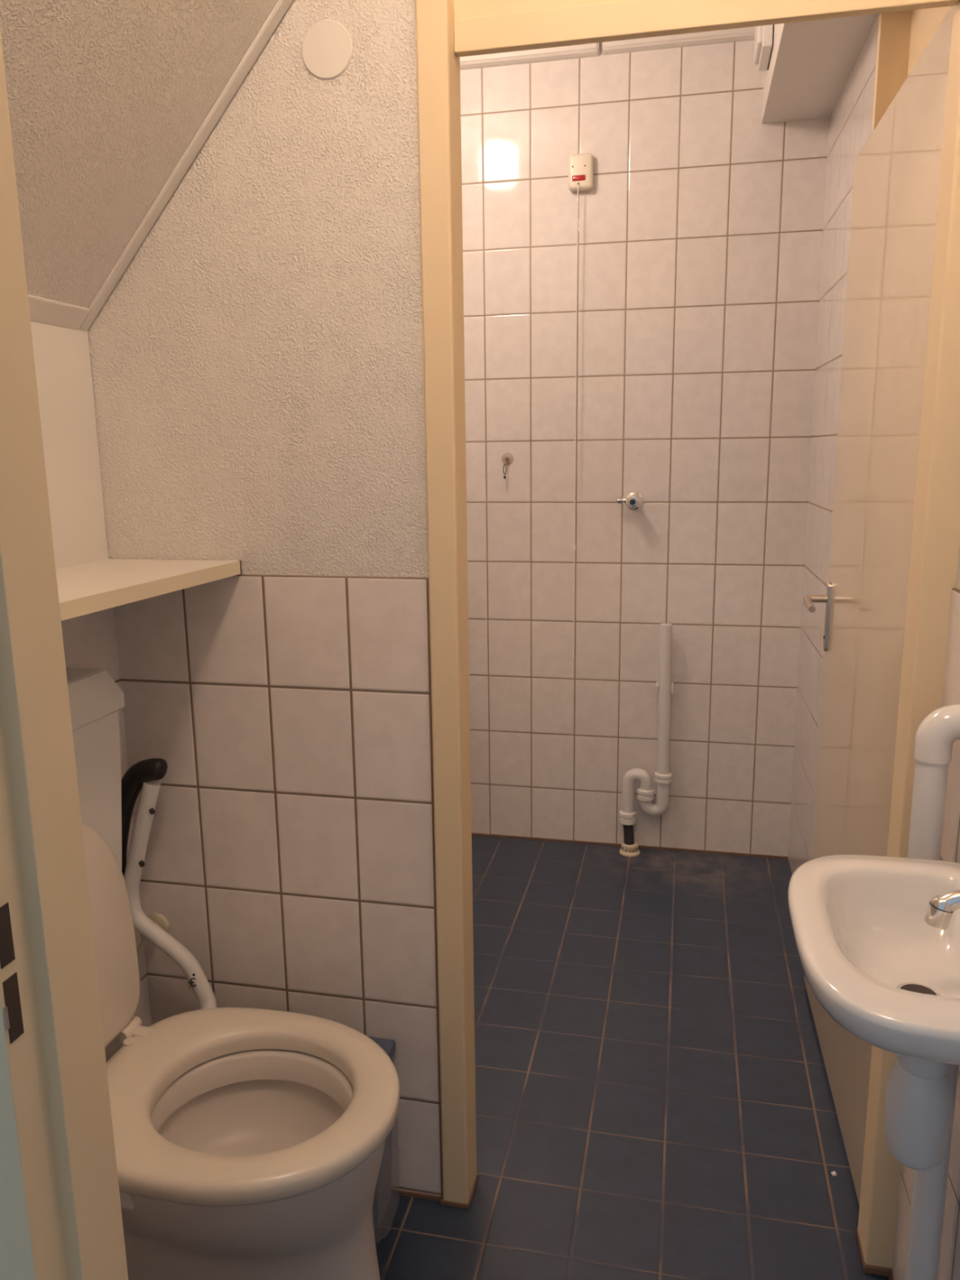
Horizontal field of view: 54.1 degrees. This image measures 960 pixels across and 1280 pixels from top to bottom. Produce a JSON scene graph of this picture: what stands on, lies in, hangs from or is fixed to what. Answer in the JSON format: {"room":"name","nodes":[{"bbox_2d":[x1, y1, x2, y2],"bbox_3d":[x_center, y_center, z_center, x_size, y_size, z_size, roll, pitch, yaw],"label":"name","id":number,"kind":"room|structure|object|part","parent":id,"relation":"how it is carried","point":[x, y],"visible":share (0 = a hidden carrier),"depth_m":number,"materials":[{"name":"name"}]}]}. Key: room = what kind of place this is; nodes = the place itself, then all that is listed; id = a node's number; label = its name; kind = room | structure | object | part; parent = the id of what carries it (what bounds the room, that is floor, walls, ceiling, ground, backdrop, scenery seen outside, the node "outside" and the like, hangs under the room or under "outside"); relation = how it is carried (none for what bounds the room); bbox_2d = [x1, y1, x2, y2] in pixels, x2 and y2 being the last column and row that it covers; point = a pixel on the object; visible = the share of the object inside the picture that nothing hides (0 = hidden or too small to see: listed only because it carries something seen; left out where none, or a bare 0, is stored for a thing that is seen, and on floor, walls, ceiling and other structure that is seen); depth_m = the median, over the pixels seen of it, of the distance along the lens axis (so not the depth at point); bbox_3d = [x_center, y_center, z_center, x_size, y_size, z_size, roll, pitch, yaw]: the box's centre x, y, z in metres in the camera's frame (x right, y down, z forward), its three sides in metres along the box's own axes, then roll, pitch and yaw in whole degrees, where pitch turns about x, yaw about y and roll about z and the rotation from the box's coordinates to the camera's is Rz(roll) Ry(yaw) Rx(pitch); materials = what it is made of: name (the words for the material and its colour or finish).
{"room":"toilet room","nodes":[
{"label":"toilet room","id":0,"kind":"room"},
{"bbox_2d":[30,320,151,1061],"bbox_3d":[-0.806,-0.152,1.146,0.106,2.600,1.016,2,12,12],"label":"wall","id":1,"kind":"structure","parent":0,"point":[62,360],"depth_m":1.55,"materials":[{"name":"white paint"}]},
{"bbox_2d":[27,294,89,329],"bbox_3d":[-0.745,-0.436,1.103,0.025,0.033,0.912,2,12,12],"label":"trim","id":2,"kind":"structure","parent":1,"relation":"attached to","point":[43,310],"depth_m":1.47,"materials":[{"name":"white paint"}]},
{"bbox_2d":[55,558,242,621],"bbox_3d":[-0.590,-0.069,1.334,0.253,0.023,0.595,2,12,12],"label":"shelf","id":3,"kind":"object","parent":1,"relation":"attached to","point":[84,588],"visible":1,"depth_m":1.40,"materials":[{"name":"white laminate"}]},
{"bbox_2d":[137,912,168,959],"bbox_3d":[-0.614,0.560,1.734,0.050,0.084,0.075,2,12,12],"label":"valve","id":4,"kind":"object","parent":1,"relation":"attached to","point":[159,919],"visible":0.41,"depth_m":1.75,"materials":[{"name":"beige plastic"}]},
{"bbox_3d":[-0.607,0.535,1.762,0.048,0.048,0.010,2,12,12],"label":"wall plate","id":5,"kind":"part","parent":4,"relation":"part of","materials":[{"name":"beige plastic"}]},
{"bbox_2d":[0,0,278,308],"bbox_3d":[-0.331,-0.918,0.920,0.882,1.022,0.946,2,12,12],"label":"ceiling","id":6,"kind":"structure","parent":0,"point":[106,98],"depth_m":1.29,"materials":[{"name":"white paint"}]},
{"bbox_2d":[87,0,440,1195],"bbox_3d":[-0.696,-0.258,1.666,1.285,2.600,0.080,2,12,12],"label":"wall","id":7,"kind":"structure","parent":0,"point":[257,359],"depth_m":1.57,"materials":[{"name":"white paint"}]},
{"bbox_2d":[79,0,293,330],"bbox_3d":[-0.241,-0.993,1.365,0.865,1.006,0.024,2,12,12],"label":"trim","id":8,"kind":"structure","parent":7,"relation":"attached to","point":[282,6],"depth_m":1.46,"materials":[{"name":"white paint"}]},
{"bbox_2d":[301,19,352,79],"bbox_3d":[-0.228,-0.879,1.400,0.080,0.080,0.005,2,12,12],"label":"blank cover plate","id":9,"kind":"object","parent":7,"relation":"attached to","point":[326,51],"visible":1,"depth_m":1.40,"materials":[{"name":"white paint"}]},
{"bbox_2d":[391,1187,440,1201],"bbox_3d":[-0.352,1.030,1.816,0.579,0.008,0.018,2,12,12],"label":"baseboard","id":10,"kind":"structure","parent":7,"relation":"attached to","point":[395,1191],"depth_m":1.76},
{"bbox_2d":[414,0,478,1208],"bbox_3d":[-0.054,-0.236,1.517,0.055,2.600,0.083,2,12,12],"label":"trim","id":11,"kind":"structure","parent":7,"relation":"attached to","point":[437,64],"depth_m":1.52,"materials":[{"name":"beige paint"}]},
{"bbox_2d":[453,0,627,19],"bbox_3d":[0.297,-1.201,1.259,0.688,0.616,0.022,2,12,12],"label":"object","id":12,"kind":"structure","parent":7,"relation":"attached to","point":[464,9],"depth_m":1.36,"materials":[{"name":"beige paint"}]},
{"bbox_2d":[453,0,959,57],"bbox_3d":[0.299,-0.877,1.315,0.688,0.045,0.020,2,12,12],"label":"trim","id":13,"kind":"structure","parent":7,"relation":"attached to","point":[628,20],"depth_m":1.32,"materials":[{"name":"beige paint"}]},
{"bbox_2d":[373,835,888,1279],"bbox_3d":[-0.384,1.194,1.225,2.170,0.080,4.660,2,12,12],"label":"floor","id":14,"kind":"structure","parent":0,"point":[655,1100],"depth_m":2.04,"materials":[{"name":"blue tile"}]},
{"bbox_2d":[66,667,399,1279],"bbox_3d":[-0.414,0.588,1.408,0.590,1.037,0.523,2,12,12],"label":"toilet","id":15,"kind":"object","parent":14,"relation":"on","point":[249,1143],"visible":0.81,"depth_m":1.46,"materials":[{"name":"ceramic"}]},
{"bbox_3d":[-0.666,0.114,1.370,0.085,0.071,0.376,2,12,12],"label":"cistern lid","id":16,"kind":"part","parent":15,"relation":"part of","materials":[{"name":"white ceramic"}]},
{"bbox_3d":[-0.611,0.463,1.410,0.027,0.385,0.298,2,12,12],"label":"lid","id":17,"kind":"part","parent":15,"relation":"part of","materials":[{"name":"white plastic"}]},
{"bbox_3d":[-0.536,0.472,1.651,0.210,0.463,0.088,8,14,38],"label":"armrest","id":18,"kind":"part","parent":15,"relation":"part of","materials":[{"name":"white plastic"}]},
{"bbox_3d":[-0.359,0.686,1.421,0.481,0.039,0.396,2,12,12],"label":"seat","id":19,"kind":"part","parent":15,"relation":"part of","materials":[{"name":"white plastic"}]},
{"bbox_3d":[-0.376,0.903,1.469,0.485,0.394,0.356,2,12,12],"label":"bowl","id":20,"kind":"part","parent":15,"relation":"part of","materials":[{"name":"ceramic"}]},
{"bbox_2d":[367,1035,395,1230],"bbox_3d":[-0.217,0.889,1.684,0.128,0.323,0.127,2,12,12],"label":"waste bin","id":21,"kind":"object","parent":14,"relation":"on","point":[382,1195],"visible":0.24,"depth_m":1.69,"materials":[{"name":"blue plastic"}]},
{"bbox_3d":[-0.218,0.744,1.659,0.112,0.027,0.118,2,12,12],"label":"lid","id":22,"kind":"part","parent":21,"relation":"part of","materials":[{"name":"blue plastic"}]},
{"bbox_2d":[618,623,674,856],"bbox_3d":[0.562,0.340,3.166,0.175,0.803,0.086,2,12,12],"label":"drain","id":23,"kind":"object","parent":14,"relation":"on","point":[663,776],"visible":1,"depth_m":3.16,"materials":[{"name":"white plastic"}]},
{"bbox_2d":[903,1064,959,1279],"bbox_3d":[0.596,0.825,1.265,0.040,0.602,0.040,2,12,12],"label":"pipe","id":24,"kind":"object","parent":14,"relation":"on","point":[929,1188],"visible":0.49,"depth_m":1.24,"materials":[{"name":"white plastic"}]},
{"bbox_2d":[460,40,829,856],"bbox_3d":[0.093,-0.572,3.171,2.170,2.600,0.080,2,12,12],"label":"wall","id":25,"kind":"structure","parent":0,"point":[701,220],"depth_m":3.02,"materials":[{"name":"white tile"}]},
{"bbox_2d":[459,43,599,70],"bbox_3d":[-0.281,-1.810,2.943,1.302,0.077,0.030,2,12,12],"label":"trim","id":26,"kind":"structure","parent":25,"relation":"attached to","point":[584,51],"depth_m":2.85,"materials":[{"name":"white paint"}]},
{"bbox_2d":[568,153,593,659],"bbox_3d":[0.318,-0.711,3.030,0.076,1.580,0.040,2,12,12],"label":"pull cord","id":27,"kind":"object","parent":25,"relation":"attached to","point":[580,166],"visible":1,"depth_m":2.88,"materials":[{"name":"beige plastic"}]},
{"bbox_3d":[0.308,-0.667,3.024,0.009,1.486,0.005,8,14,36],"label":"cord","id":28,"kind":"part","parent":27,"relation":"part of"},
{"bbox_2d":[471,832,787,858],"bbox_3d":[0.080,0.707,3.391,1.970,0.006,0.008,2,12,12],"label":"baseboard","id":29,"kind":"structure","parent":25,"relation":"attached to","point":[473,833],"depth_m":3.28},
{"bbox_2d":[616,492,643,510],"bbox_3d":[0.480,-0.445,3.020,0.083,0.058,0.092,2,12,12],"label":"tap","id":30,"kind":"object","parent":25,"relation":"attached to","point":[633,500],"visible":1,"depth_m":2.99,"materials":[{"name":"silver metal"}]},
{"bbox_2d":[616,497,626,503],"bbox_3d":[0.462,-0.449,3.030,0.042,0.021,0.021,2,12,12],"label":"outlet","id":31,"kind":"object","parent":30,"relation":"attached to","point":[619,500],"depth_m":3.02,"materials":[{"name":"silver metal"}]},
{"bbox_3d":[0.487,-0.440,2.992,0.047,0.047,0.033,2,12,12],"label":"knob","id":32,"kind":"part","parent":30,"relation":"part of","materials":[{"name":"silver metal"}]},
{"bbox_2d":[602,26,755,55],"bbox_3d":[0.595,-1.784,2.755,0.470,0.075,0.026,2,12,12],"label":"trim","id":33,"kind":"structure","parent":25,"relation":"attached to","point":[741,34],"depth_m":2.76,"materials":[{"name":"white paint"}]},
{"bbox_3d":[0.089,-0.599,3.111,0.040,0.040,0.025,2,12,12],"label":"hook","id":34,"kind":"object","parent":25,"relation":"attached to","visible":0},
{"bbox_2d":[502,464,506,484],"bbox_3d":[0.082,-0.549,3.115,0.013,0.066,0.007,2,12,12],"label":"pendant","id":35,"kind":"object","parent":34,"relation":"hanging from","point":[504,477],"visible":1,"depth_m":3.11,"materials":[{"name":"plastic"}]},
{"bbox_2d":[787,13,959,1279],"bbox_3d":[0.614,-0.082,0.710,0.160,2.600,4.600,2,12,12],"label":"wall","id":36,"kind":"structure","parent":0,"point":[851,120],"depth_m":2.55,"materials":[{"name":"white tile"}]},
{"bbox_2d":[753,24,774,71],"bbox_3d":[0.750,-1.632,2.478,0.040,0.185,0.170,2,12,12],"label":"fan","id":37,"kind":"object","parent":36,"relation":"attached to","point":[764,35],"visible":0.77,"depth_m":2.44,"materials":[{"name":"white plastic"}]},
{"bbox_2d":[761,13,878,124],"bbox_3d":[0.785,-1.509,1.954,0.257,0.301,1.590,2,12,12],"label":"soffit","id":38,"kind":"object","parent":36,"relation":"attached to","point":[811,63],"depth_m":2.36,"materials":[{"name":"white paint"}]},
{"bbox_2d":[787,854,959,1065],"bbox_3d":[0.471,0.364,1.040,0.244,0.104,0.386,2,12,12],"label":"washbasin","id":39,"kind":"object","parent":36,"relation":"attached to","point":[868,953],"visible":0.98,"depth_m":1.09,"materials":[{"name":"white ceramic"}]},
{"bbox_2d":[884,1054,953,1169],"bbox_3d":[0.548,0.504,1.129,0.070,0.185,0.199,9,15,40],"label":"trap","id":40,"kind":"object","parent":39,"relation":"attached to","point":[919,1100],"visible":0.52,"depth_m":1.06,"materials":[{"name":"white plastic"}]},
{"bbox_2d":[924,889,959,929],"bbox_3d":[0.536,0.273,1.009,0.104,0.087,0.042,2,12,12],"label":"tap","id":41,"kind":"object","parent":39,"relation":"on","point":[940,909],"visible":1,"depth_m":1.01,"materials":[{"name":"silver metal"}]},
{"bbox_3d":[0.531,0.282,1.012,0.071,0.030,0.022,2,12,12],"label":"spout","id":42,"kind":"part","parent":41,"relation":"part of","materials":[{"name":"silver metal"}]},
{"bbox_2d":[802,5,953,1204],"bbox_3d":[0.738,-0.006,1.877,0.100,1.963,0.762,2,12,11],"label":"door","id":43,"kind":"structure","parent":36,"relation":"in","point":[896,177],"depth_m":1.74,"materials":[{"name":"beige paint"}]},
{"bbox_3d":[0.774,-0.084,2.154,0.059,0.024,0.125,2,12,12],"label":"lever","id":44,"kind":"part","parent":43,"relation":"part of","materials":[{"name":"metal"}]},
{"bbox_3d":[0.816,-0.055,2.206,0.009,0.165,0.025,2,12,12],"label":"handle","id":45,"kind":"part","parent":43,"relation":"part of","materials":[{"name":"metal"}]},
{"bbox_2d":[888,1274,893,1279],"bbox_3d":[0.592,1.155,1.134,0.012,0.008,0.917,2,12,12],"label":"baseboard","id":46,"kind":"structure","parent":36,"relation":"attached to","point":[890,1276],"depth_m":1.57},
{"bbox_2d":[871,10,911,133],"bbox_3d":[0.950,-0.388,2.205,0.154,2.600,0.026,2,12,12],"label":"trim","id":47,"kind":"structure","parent":36,"relation":"attached to","point":[894,28],"depth_m":2.03,"materials":[{"name":"beige paint"}]},
{"bbox_2d":[855,0,959,1276],"bbox_3d":[0.665,-0.214,1.361,0.054,2.600,0.084,2,12,12],"label":"trim","id":48,"kind":"structure","parent":36,"relation":"attached to","point":[935,535],"depth_m":1.36,"materials":[{"name":"beige paint"}]},
{"bbox_2d":[906,704,959,860],"bbox_3d":[0.617,0.308,1.254,0.068,0.431,0.157,2,12,12],"label":"pipe","id":49,"kind":"object","parent":36,"relation":"attached to","point":[935,735],"visible":0.42,"depth_m":1.27,"materials":[{"name":"white plastic"}]},
{"bbox_2d":[907,6,951,75],"bbox_3d":[0.886,-0.300,1.772,0.092,2.600,0.875,2,12,12],"label":"wall","id":50,"kind":"structure","parent":0,"point":[925,23],"depth_m":1.91,"materials":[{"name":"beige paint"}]},
{"bbox_3d":[-0.532,-0.049,0.620,2.062,2.600,0.075,2,12,12],"label":"wall","id":51,"kind":"structure","parent":0,"visible":0},
{"bbox_2d":[0,26,128,1279],"bbox_3d":[-0.344,0.222,0.627,0.143,2.060,0.078,2,12,12],"label":"trim","id":52,"kind":"structure","parent":51,"relation":"attached to","point":[61,1219],"depth_m":0.60,"materials":[{"name":"beige paint"}]}
]}

